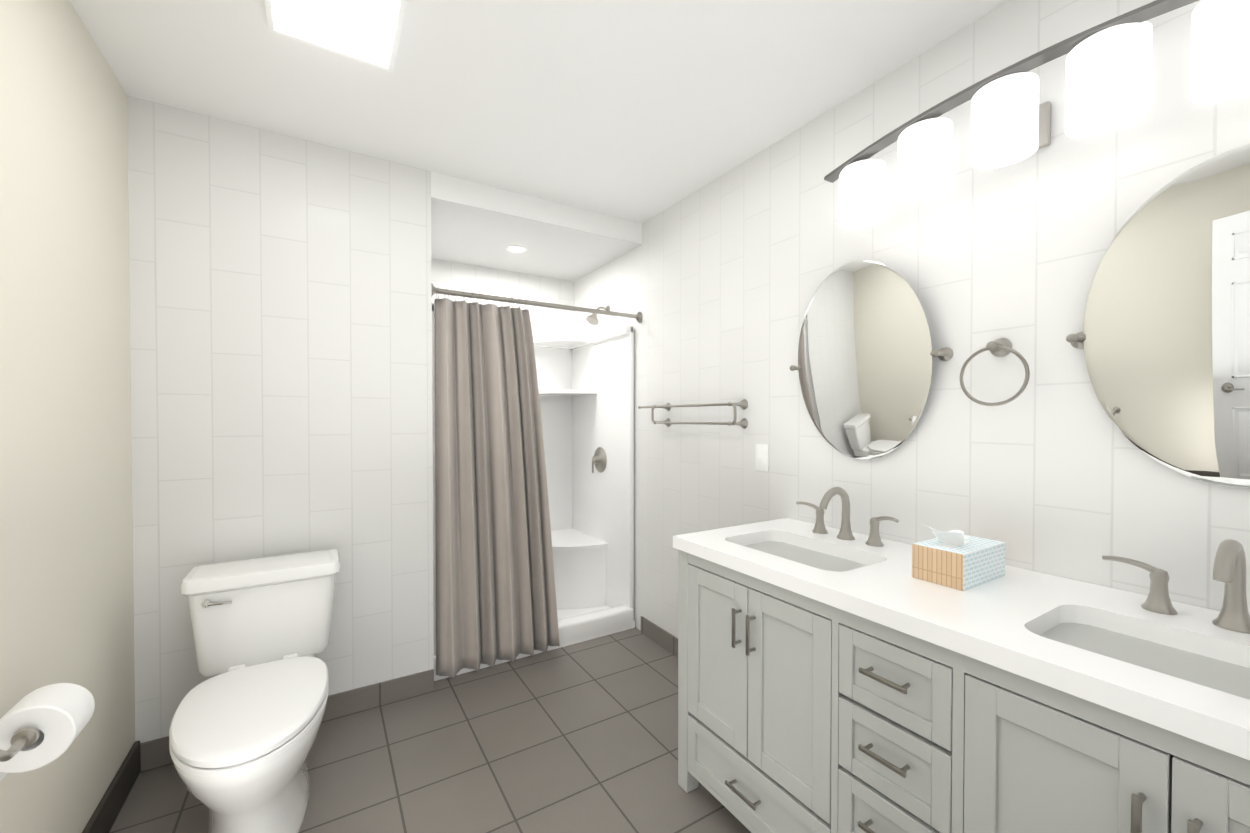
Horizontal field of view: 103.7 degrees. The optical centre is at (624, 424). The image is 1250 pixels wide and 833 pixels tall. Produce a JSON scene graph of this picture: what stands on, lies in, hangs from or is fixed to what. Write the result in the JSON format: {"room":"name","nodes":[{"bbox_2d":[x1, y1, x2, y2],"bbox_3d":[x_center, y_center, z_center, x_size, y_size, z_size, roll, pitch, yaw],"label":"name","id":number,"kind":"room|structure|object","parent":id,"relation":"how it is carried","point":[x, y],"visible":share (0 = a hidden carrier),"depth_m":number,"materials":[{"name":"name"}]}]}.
{"room":"bathroom","nodes":[
{"label":"bathroom","id":0,"kind":"room"},
{"bbox_2d":[0,0,134,832],"bbox_3d":[-1.078,0.059,0.520,0.120,2.430,2.850,0,1,-32],"label":"wall","id":1,"kind":"structure","parent":0,"point":[66,572],"depth_m":1.31,"materials":[{"name":"beige paint"}]},
{"bbox_2d":[0,683,94,781],"bbox_3d":[-1.204,0.642,0.990,0.148,0.168,0.282,0,1,-32],"label":"toilet paper holder","id":2,"kind":"object","parent":1,"relation":"attached to","point":[42,726],"visible":1,"depth_m":0.99,"materials":[{"name":"white paper"}]},
{"bbox_2d":[82,741,140,832],"bbox_3d":[-1.056,1.216,0.630,0.016,0.115,2.690,0,1,-32],"label":"baseboard","id":3,"kind":"structure","parent":1,"relation":"attached to","point":[108,808],"depth_m":1.57,"materials":[{"name":"grey"}]},
{"bbox_2d":[127,96,433,742],"bbox_3d":[-1.673,-0.005,2.461,1.143,2.510,1.080,0,1,-32],"label":"wall","id":4,"kind":"structure","parent":0,"point":[281,334],"depth_m":1.99,"materials":[{"name":"tile"}]},
{"bbox_2d":[140,669,433,770],"bbox_3d":[-1.336,1.207,2.043,1.023,0.098,0.010,0,1,-32],"label":"baseboard","id":5,"kind":"structure","parent":4,"relation":"attached to","point":[154,753],"depth_m":2.15,"materials":[{"name":"tile"}]},
{"bbox_2d":[432,284,641,321],"bbox_3d":[-0.416,-0.637,2.628,1.177,0.064,0.064,0,1,-32],"label":"shower rod","id":6,"kind":"object","parent":4,"relation":"attached to","point":[637,316],"visible":0.83,"depth_m":2.58,"materials":[{"name":"silver metal"}]},
{"bbox_2d":[434,287,559,677],"bbox_3d":[-0.628,0.281,2.505,0.635,1.868,0.075,0,1,-32],"label":"shower curtain","id":7,"kind":"object","parent":6,"relation":"hanging from","point":[495,590],"visible":0.96,"depth_m":2.47,"materials":[{"name":"fabric"}]},
{"bbox_2d":[109,627,750,832],"bbox_3d":[-0.372,1.291,1.605,2.503,0.060,3.930,0,1,-32],"label":"floor","id":8,"kind":"structure","parent":0,"point":[581,737],"depth_m":1.83,"materials":[{"name":"tile"}]},
{"bbox_2d":[169,549,339,832],"bbox_3d":[-1.171,0.891,1.575,0.462,0.741,0.836,0,1,-32],"label":"toilet","id":9,"kind":"object","parent":8,"relation":"on","point":[245,724],"visible":1,"depth_m":1.52,"materials":[{"name":"white ceramic"}]},
{"bbox_2d":[432,303,634,680],"bbox_3d":[-0.664,0.323,3.041,1.176,1.840,0.853,0,1,-32],"label":"shower stall","id":10,"kind":"object","parent":8,"relation":"on","point":[586,389],"visible":0.46,"depth_m":3.21,"materials":[{"name":"white plastic"}]},
{"bbox_2d":[592,447,606,472],"bbox_3d":[-0.194,0.240,3.281,0.066,0.170,0.170,0,1,-32],"label":"shower valve","id":11,"kind":"object","parent":10,"relation":"attached to","point":[599,460],"visible":1,"depth_m":3.26,"materials":[{"name":"silver metal"}]},
{"bbox_2d":[673,543,1249,832],"bbox_3d":[0.803,0.850,1.219,0.598,0.832,1.490,0,1,-32],"label":"bathroom vanity","id":12,"kind":"object","parent":8,"relation":"on","point":[844,678],"depth_m":1.06,"materials":[{"name":"grey paint"}]},
{"bbox_2d":[673,518,1249,750],"bbox_3d":[0.809,0.414,1.217,0.584,0.041,1.502,0,1,-32],"label":"countertop","id":13,"kind":"structure","parent":12,"relation":"on","point":[1010,617],"depth_m":1.03,"materials":[{"name":"white stone"}]},
{"bbox_2d":[749,535,864,570],"bbox_3d":[0.551,0.486,1.548,0.290,0.136,0.465,0,1,-32],"label":"sink","id":14,"kind":"object","parent":13,"relation":"in","point":[782,546],"depth_m":1.63,"materials":[{"name":"white ceramic"}]},
{"bbox_2d":[796,487,898,546],"bbox_3d":[0.707,0.299,1.642,0.161,0.179,0.377,0,1,-32],"label":"faucet","id":15,"kind":"object","parent":13,"relation":"on","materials":[{"name":"silver metal"}]},
{"bbox_2d":[912,525,1004,590],"bbox_3d":[0.862,0.324,1.267,0.223,0.137,0.118,0,1,-32],"label":"tissue box","id":16,"kind":"object","parent":13,"relation":"on","point":[958,559],"visible":1,"depth_m":1.22,"materials":[{"name":"multicoloured cardboard"}]},
{"bbox_2d":[1049,615,1249,694],"bbox_3d":[0.990,0.495,0.836,0.290,0.136,0.464,0,1,-32],"label":"sink","id":17,"kind":"object","parent":13,"relation":"in","point":[1225,670],"depth_m":0.94,"materials":[{"name":"white ceramic"}]},
{"bbox_2d":[1102,539,1249,634],"bbox_3d":[1.145,0.307,0.930,0.161,0.179,0.378,0,1,-32],"label":"faucet","id":18,"kind":"object","parent":13,"relation":"on","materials":[{"name":"silver metal"}]},
{"bbox_2d":[432,259,574,337],"bbox_3d":[-0.864,0.082,3.506,1.330,2.310,0.150,0,1,-32],"label":"wall","id":19,"kind":"structure","parent":0,"point":[462,277],"depth_m":3.47,"materials":[{"name":"paint"}]},
{"bbox_2d":[431,171,641,280],"bbox_3d":[-0.620,-1.168,3.095,1.330,0.200,1.080,0,1,-32],"label":"ceiling","id":20,"kind":"structure","parent":0,"point":[477,224],"depth_m":2.77,"materials":[{"name":"white paint"}]},
{"bbox_2d":[506,246,526,252],"bbox_3d":[-0.660,-1.063,2.989,0.124,0.006,0.124,0,1,-32],"label":"recessed light","id":21,"kind":"object","parent":20,"relation":"attached to","point":[517,249],"visible":1,"depth_m":2.99,"materials":[{"name":"white plastic"}]},
{"bbox_2d":[70,0,1009,223],"bbox_3d":[-0.089,-1.203,1.114,2.503,0.080,2.850,0,1,-32],"label":"ceiling","id":22,"kind":"structure","parent":0,"point":[640,111],"depth_m":1.66,"materials":[{"name":"white paint"}]},
{"bbox_2d":[264,0,406,72],"bbox_3d":[-0.813,-1.155,1.379,0.330,0.022,0.330,0,1,-32],"label":"ceiling light panel","id":23,"kind":"object","parent":22,"relation":"attached to","point":[367,32],"visible":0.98,"depth_m":1.42,"materials":[{"name":"white plastic"}]},
{"bbox_2d":[574,0,1249,637],"bbox_3d":[0.669,0.039,2.142,0.150,2.430,3.780,0,1,-32],"label":"wall","id":24,"kind":"structure","parent":0,"point":[1052,470],"depth_m":1.48,"materials":[{"name":"tile"}]},
{"bbox_2d":[586,305,609,324],"bbox_3d":[-0.178,-0.720,3.221,0.163,0.139,0.088,0,1,-32],"label":"shower head","id":25,"kind":"object","parent":24,"relation":"attached to","point":[591,319],"visible":0.71,"depth_m":3.20},
{"bbox_2d":[641,616,677,656],"bbox_3d":[0.376,1.201,2.481,0.010,0.098,1.060,0,1,-32],"label":"baseboard","id":26,"kind":"structure","parent":24,"relation":"attached to","point":[661,637],"depth_m":2.77,"materials":[{"name":"tile"}]},
{"bbox_2d":[638,399,747,428],"bbox_3d":[0.311,-0.049,2.486,0.098,0.134,0.776,0,1,-32],"label":"towel bar","id":27,"kind":"object","parent":24,"relation":"attached to","point":[742,423],"visible":1,"depth_m":2.29,"materials":[{"name":"silver metal"}]},
{"bbox_2d":[755,444,768,471],"bbox_3d":[0.589,0.145,2.119,0.011,0.116,0.072,0,1,-32],"label":"switch plate","id":28,"kind":"object","parent":24,"relation":"attached to","point":[761,457],"visible":1,"depth_m":2.11,"materials":[{"name":"white plastic"}]},
{"bbox_2d":[789,260,952,458],"bbox_3d":[0.805,-0.215,1.696,0.081,0.677,0.564,0,1,-32],"label":"mirror","id":29,"kind":"object","parent":24,"relation":"attached to","point":[866,354],"visible":0.96,"depth_m":1.66,"materials":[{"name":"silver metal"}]},
{"bbox_2d":[959,338,1029,405],"bbox_3d":[1.026,-0.144,1.358,0.062,0.191,0.166,0,1,-32],"label":"towel ring","id":30,"kind":"object","parent":24,"relation":"attached to","point":[1000,347],"visible":1,"depth_m":1.35,"materials":[{"name":"silver metal"}]},
{"bbox_2d":[824,0,1249,228],"bbox_3d":[0.993,-0.761,1.274,0.197,0.212,0.950,0,1,-32],"label":"sconce","id":31,"kind":"object","parent":24,"relation":"attached to","point":[1108,75],"visible":1,"depth_m":1.16,"materials":[{"name":"white glass"}]},
{"bbox_2d":[1066,144,1249,488],"bbox_3d":[1.244,-0.207,0.984,0.081,0.677,0.564,0,1,-32],"label":"mirror","id":32,"kind":"object","parent":24,"relation":"attached to","point":[1162,339],"visible":1,"depth_m":1.05,"materials":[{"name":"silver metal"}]}
]}

